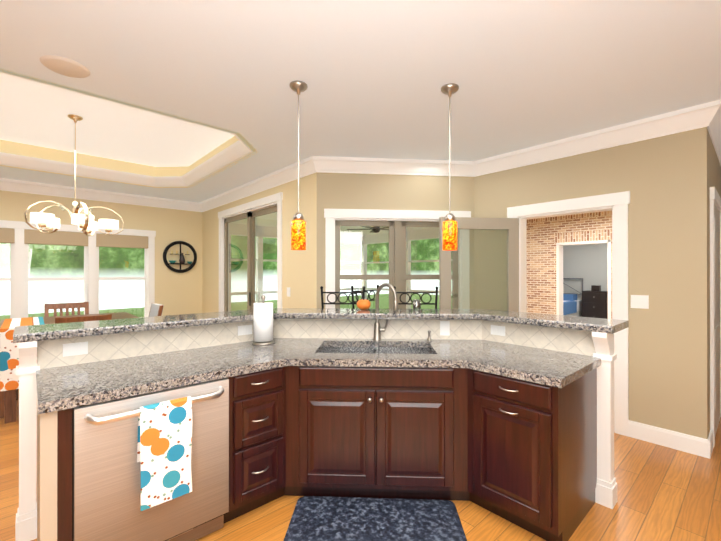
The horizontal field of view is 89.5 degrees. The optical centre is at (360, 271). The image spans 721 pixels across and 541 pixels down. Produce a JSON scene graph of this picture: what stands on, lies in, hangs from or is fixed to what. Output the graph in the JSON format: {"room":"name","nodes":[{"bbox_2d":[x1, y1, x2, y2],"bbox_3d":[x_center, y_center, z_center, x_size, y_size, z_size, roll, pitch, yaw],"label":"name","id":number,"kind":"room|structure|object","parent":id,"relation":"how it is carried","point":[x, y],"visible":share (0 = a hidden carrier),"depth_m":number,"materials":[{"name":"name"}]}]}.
{"room":"kitchen","nodes":[
{"label":"kitchen","id":0,"kind":"room"},
{"bbox_2d":[0,190,211,315],"bbox_3d":[-5.704,0.081,4.488,7.520,2.740,0.150,0,0,-42],"label":"wall","id":1,"kind":"structure","parent":0,"point":[189,292],"depth_m":6.46,"materials":[{"name":"beige paint"}]},
{"bbox_2d":[0,178,203,211],"bbox_3d":[-5.688,-1.211,4.340,7.400,0.155,0.095,0,0,-42],"label":"crown molding","id":2,"kind":"structure","parent":1,"relation":"attached to","point":[11,185],"depth_m":5.70,"materials":[{"name":"white wood"}]},
{"bbox_2d":[163,241,196,272],"bbox_3d":[-3.251,-0.274,6.563,0.576,0.576,0.130,0,0,-42],"label":"wall art","id":3,"kind":"object","parent":1,"relation":"attached to","point":[182,260],"visible":0.96,"depth_m":6.55,"materials":[{"name":"black metal"}]},
{"bbox_2d":[224,206,276,310],"bbox_3d":[-1.664,0.264,5.512,0.100,2.340,1.860,0,0,-42],"label":"door","id":4,"kind":"structure","parent":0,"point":[239,261],"depth_m":5.69,"materials":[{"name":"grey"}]},
{"bbox_2d":[200,156,319,210],"bbox_3d":[-1.722,-1.209,5.411,0.095,0.155,3.618,0,0,-42],"label":"crown molding","id":5,"kind":"structure","parent":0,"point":[311,165],"depth_m":4.89,"materials":[{"name":"white wood"}]},
{"bbox_2d":[0,389,720,540],"bbox_3d":[-0.312,1.473,2.817,13.600,0.050,9.900,0,0,-42],"label":"floor","id":6,"kind":"structure","parent":0,"point":[664,493],"depth_m":2.22,"materials":[{"name":"brown wood"}]},
{"bbox_2d":[0,391,4,417],"bbox_3d":[-3.595,0.940,3.885,0.515,1.020,0.450,0,0,-42],"label":"dining chair","id":7,"kind":"object","parent":6,"relation":"on","point":[2,399],"visible":0.06,"depth_m":3.61,"materials":[{"name":"brown wood"}]},
{"bbox_2d":[44,302,88,316],"bbox_3d":[-3.684,0.927,4.586,0.450,1.050,0.515,0,0,-42],"label":"dining chair","id":8,"kind":"object","parent":6,"relation":"on","point":[62,306],"visible":0.21,"depth_m":4.74,"materials":[{"name":"brown wood"}]},
{"bbox_2d":[0,312,138,423],"bbox_3d":[-3.294,0.993,4.159,1.200,0.915,1.024,0,0,-42],"label":"dining table","id":9,"kind":"object","parent":6,"relation":"on","point":[9,363],"visible":0.48,"depth_m":3.48,"materials":[{"name":"brown wood"}]},
{"bbox_2d":[55,314,111,323],"bbox_3d":[-2.923,0.945,3.811,0.450,1.010,0.515,0,0,-42],"label":"dining chair","id":10,"kind":"object","parent":6,"relation":"on","point":[83,318],"visible":0.1,"depth_m":3.62,"materials":[{"name":"brown wood"}]},
{"bbox_2d":[149,303,163,316],"bbox_3d":[-2.825,0.937,4.587,0.530,1.030,0.450,0,0,-42],"label":"dining chair","id":11,"kind":"object","parent":6,"relation":"on","point":[156,309],"visible":0.15,"depth_m":4.67,"materials":[{"name":"grey fabric"}]},
{"bbox_2d":[320,286,364,307],"bbox_3d":[-0.185,0.796,3.411,0.452,1.310,0.432,0,0,3],"label":"bar stool","id":12,"kind":"object","parent":6,"relation":"on","point":[322,292],"visible":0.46,"depth_m":3.60,"materials":[{"name":"grey metal"}]},
{"bbox_2d":[351,285,378,308],"bbox_3d":[0.200,0.797,3.844,0.432,1.310,0.452,0,0,43],"label":"bar stool","id":13,"kind":"object","parent":6,"relation":"on","point":[352,287],"visible":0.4,"depth_m":3.92,"materials":[{"name":"grey metal"}]},
{"bbox_2d":[125,331,617,540],"bbox_3d":[-0.136,0.906,2.180,2.841,1.081,2.200,0,0,-42],"label":"kitchen island","id":14,"kind":"object","parent":6,"relation":"on","point":[534,449],"depth_m":2.15,"materials":[{"name":"wood"}]},
{"bbox_2d":[137,396,191,510],"bbox_3d":[-0.936,0.852,1.745,0.226,0.466,0.063,0,0,-42],"label":"towel","id":15,"kind":"object","parent":14,"relation":"hanging from","point":[164,423],"depth_m":1.72,"materials":[{"name":"white fabric"}]},
{"bbox_2d":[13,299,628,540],"bbox_3d":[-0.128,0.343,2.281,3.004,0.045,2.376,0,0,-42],"label":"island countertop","id":16,"kind":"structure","parent":14,"relation":"on","point":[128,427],"depth_m":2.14,"materials":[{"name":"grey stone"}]},
{"bbox_2d":[252,295,274,344],"bbox_3d":[-0.732,0.355,2.742,0.170,0.364,0.170,0,0,-42],"label":"paper towel","id":17,"kind":"object","parent":16,"relation":"on","point":[262,316],"depth_m":2.68,"materials":[{"name":"white paper"}]},
{"bbox_2d":[373,283,397,340],"bbox_3d":[0.195,0.311,2.827,0.086,0.453,0.234,0,0,-42],"label":"faucet","id":18,"kind":"object","parent":16,"relation":"on","point":[380,324],"depth_m":2.86,"materials":[{"name":"silver metal"}]},
{"bbox_2d":[320,346,432,353],"bbox_3d":[0.110,0.685,2.612,0.922,0.206,0.922,0,0,-42],"label":"sink","id":19,"kind":"object","parent":14,"relation":"in","point":[324,349],"depth_m":2.83,"materials":[{"name":"silver metal"}]},
{"bbox_2d":[283,496,466,540],"bbox_3d":[0.082,1.437,2.011,0.980,0.016,0.600,0,0,3],"label":"floor mat","id":20,"kind":"object","parent":6,"relation":"on","point":[320,518],"visible":1,"depth_m":2.09,"materials":[{"name":"rubber"}]},
{"bbox_2d":[393,286,437,308],"bbox_3d":[0.535,0.796,3.398,0.452,1.310,0.432,0,0,3],"label":"bar stool","id":21,"kind":"object","parent":6,"relation":"on","point":[429,303],"visible":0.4,"depth_m":3.59,"materials":[{"name":"grey metal"}]},
{"bbox_2d":[563,278,582,316],"bbox_3d":[5.399,0.826,10.748,2.074,1.280,1.524,0,0,-42],"label":"bed","id":22,"kind":"object","parent":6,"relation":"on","point":[572,305],"visible":0.1,"depth_m":10.58,"materials":[{"name":"blue fabric"}]},
{"bbox_2d":[582,285,607,318],"bbox_3d":[6.961,0.925,10.196,0.570,1.080,1.200,0,0,-42],"label":"dresser","id":23,"kind":"object","parent":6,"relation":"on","point":[595,301],"visible":0.42,"depth_m":10.24,"materials":[{"name":"black wood"}]},
{"bbox_2d":[0,0,720,202],"bbox_3d":[-0.312,-1.487,2.824,13.600,0.390,9.900,0,0,-42],"label":"ceiling","id":24,"kind":"structure","parent":0,"point":[375,76],"depth_m":2.43,"materials":[{"name":"white paint"}]},
{"bbox_2d":[40,55,89,77],"bbox_3d":[-1.859,-1.288,2.293,0.250,0.012,0.250,0,0,-42],"label":"ceiling speaker","id":25,"kind":"object","parent":24,"relation":"attached to","point":[65,66],"visible":1,"depth_m":2.27,"materials":[{"name":"white plastic"}]},
{"bbox_2d":[24,114,123,235],"bbox_3d":[-2.912,-0.998,3.740,0.803,1.204,0.799,0,0,-42],"label":"chandelier","id":26,"kind":"object","parent":24,"relation":"hanging from","point":[86,223],"visible":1,"depth_m":3.71,"materials":[{"name":"beige metal"}]},
{"bbox_2d":[0,71,252,186],"bbox_3d":[-2.929,-1.360,3.734,2.860,0.131,2.870,0,0,-42],"label":"crown molding","id":27,"kind":"structure","parent":24,"relation":"attached to","point":[234,152],"depth_m":4.70,"materials":[{"name":"white wood"}]},
{"bbox_2d":[289,81,307,249],"bbox_3d":[-0.429,-0.723,2.517,0.124,1.140,0.124,0,0,-42],"label":"pendant light","id":28,"kind":"object","parent":24,"relation":"hanging from","point":[298,232],"visible":0.98,"depth_m":2.48,"materials":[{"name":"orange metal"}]},
{"bbox_2d":[441,83,458,250],"bbox_3d":[0.627,-0.723,2.552,0.124,1.140,0.124,0,0,-42],"label":"pendant light","id":29,"kind":"object","parent":24,"relation":"hanging from","point":[449,233],"visible":1,"depth_m":2.52,"materials":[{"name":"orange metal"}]},
{"bbox_2d":[324,173,467,307],"bbox_3d":[0.440,0.081,4.326,1.320,2.740,1.050,0,0,-42],"label":"wall","id":30,"kind":"structure","parent":0,"point":[341,190],"depth_m":4.23,"materials":[{"name":"beige paint"}]},
{"bbox_2d":[0,192,470,319],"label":"window","id":31,"kind":"structure","parent":30,"relation":"in","point":[397,277],"depth_m":4.70,"materials":[{"name":"white"}]},
{"bbox_2d":[0,228,14,242],"bbox_3d":[-4.942,-0.509,5.091,0.141,0.203,0.048,0,0,-42],"label":"window blind","id":32,"kind":"object","parent":31,"relation":"attached to","point":[7,235],"depth_m":5.08,"materials":[{"name":"beige fabric"}]},
{"bbox_2d":[24,229,87,245],"bbox_3d":[-4.547,-0.507,5.451,0.723,0.208,0.048,0,0,-42],"label":"window blind","id":33,"kind":"object","parent":31,"relation":"attached to","point":[30,236],"depth_m":5.42,"materials":[{"name":"beige fabric"}]},
{"bbox_2d":[96,233,147,248],"bbox_3d":[-3.932,-0.506,6.012,0.712,0.208,0.048,0,0,-42],"label":"window blind","id":34,"kind":"object","parent":31,"relation":"attached to","point":[102,240],"depth_m":5.98,"materials":[{"name":"beige fabric"}]},
{"bbox_2d":[320,156,475,176],"bbox_3d":[0.408,-1.212,4.186,1.380,0.155,1.158,0,0,-42],"label":"crown molding","id":35,"kind":"structure","parent":30,"relation":"attached to","point":[355,165],"depth_m":4.18,"materials":[{"name":"white wood"}]},
{"bbox_2d":[439,217,518,311],"bbox_3d":[1.271,0.430,3.902,0.726,2.020,0.565,0,0,-42],"label":"door","id":36,"kind":"structure","parent":30,"relation":"in","point":[510,226],"depth_m":3.90,"materials":[{"name":"beige"}]},
{"bbox_2d":[676,127,720,438],"bbox_3d":[4.342,0.081,4.433,4.550,2.740,0.150,0,0,-42],"label":"wall","id":37,"kind":"structure","parent":0,"point":[698,167],"depth_m":2.91,"materials":[{"name":"beige paint"}]},
{"bbox_2d":[507,191,648,435],"bbox_3d":[2.096,0.369,3.607,0.180,2.160,1.232,0,0,-42],"label":"door frame","id":38,"kind":"structure","parent":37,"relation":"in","point":[617,203],"depth_m":3.26,"materials":[{"name":"white wood"}]},
{"bbox_2d":[468,105,702,176],"bbox_3d":[1.989,-1.213,3.568,0.095,0.155,1.980,0,0,-42],"label":"crown molding","id":39,"kind":"structure","parent":37,"relation":"attached to","point":[686,119],"depth_m":3.34,"materials":[{"name":"white wood"}]},
{"bbox_2d":[628,420,711,458],"bbox_3d":[2.540,1.378,3.015,0.018,0.140,0.523,0,0,-42],"label":"baseboard","id":40,"kind":"structure","parent":37,"relation":"attached to","point":[695,445],"depth_m":2.99,"materials":[{"name":"white wood"}]},
{"bbox_2d":[700,99,720,164],"bbox_3d":[4.333,-1.212,4.262,4.495,0.155,0.095,0,0,-42],"label":"crown molding","id":41,"kind":"structure","parent":37,"relation":"attached to","point":[708,115],"depth_m":2.84,"materials":[{"name":"white wood"}]},
{"bbox_2d":[710,187,720,446],"bbox_3d":[3.243,0.374,3.410,1.060,2.150,0.180,0,0,-42],"label":"door frame","id":42,"kind":"structure","parent":37,"relation":"in","point":[715,200],"depth_m":3.16,"materials":[{"name":"white wood"}]},
{"label":"outside","id":43,"kind":"structure","parent":0,"visible":0},
{"bbox_2d":[0,293,451,320],"bbox_3d":[-0.633,1.760,8.141,38.000,0.001,29.000,0,0,-42],"label":"lawn","id":44,"kind":"structure","parent":43,"point":[384,301],"depth_m":18.80,"materials":[{"name":"green plant"}]},
{"bbox_2d":[0,237,451,314],"bbox_3d":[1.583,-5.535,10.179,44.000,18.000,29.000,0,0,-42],"label":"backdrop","id":45,"kind":"structure","parent":43,"point":[62,266],"depth_m":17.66,"materials":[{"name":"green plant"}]},
{"bbox_2d":[255,212,451,308],"bbox_3d":[0.858,0.138,7.177,5.840,2.800,8.580,0,0,-42],"label":"porch","id":46,"kind":"object","parent":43,"point":[367,238],"depth_m":10.42,"materials":[{"name":"beige"}]},
{"bbox_2d":[526,211,611,318],"bbox_3d":[5.843,0.097,8.975,4.110,2.850,5.100,0,0,-42],"label":"brick wall","id":47,"kind":"structure","parent":43,"point":[559,248],"depth_m":7.94,"materials":[{"name":"brown brick"}]}
]}

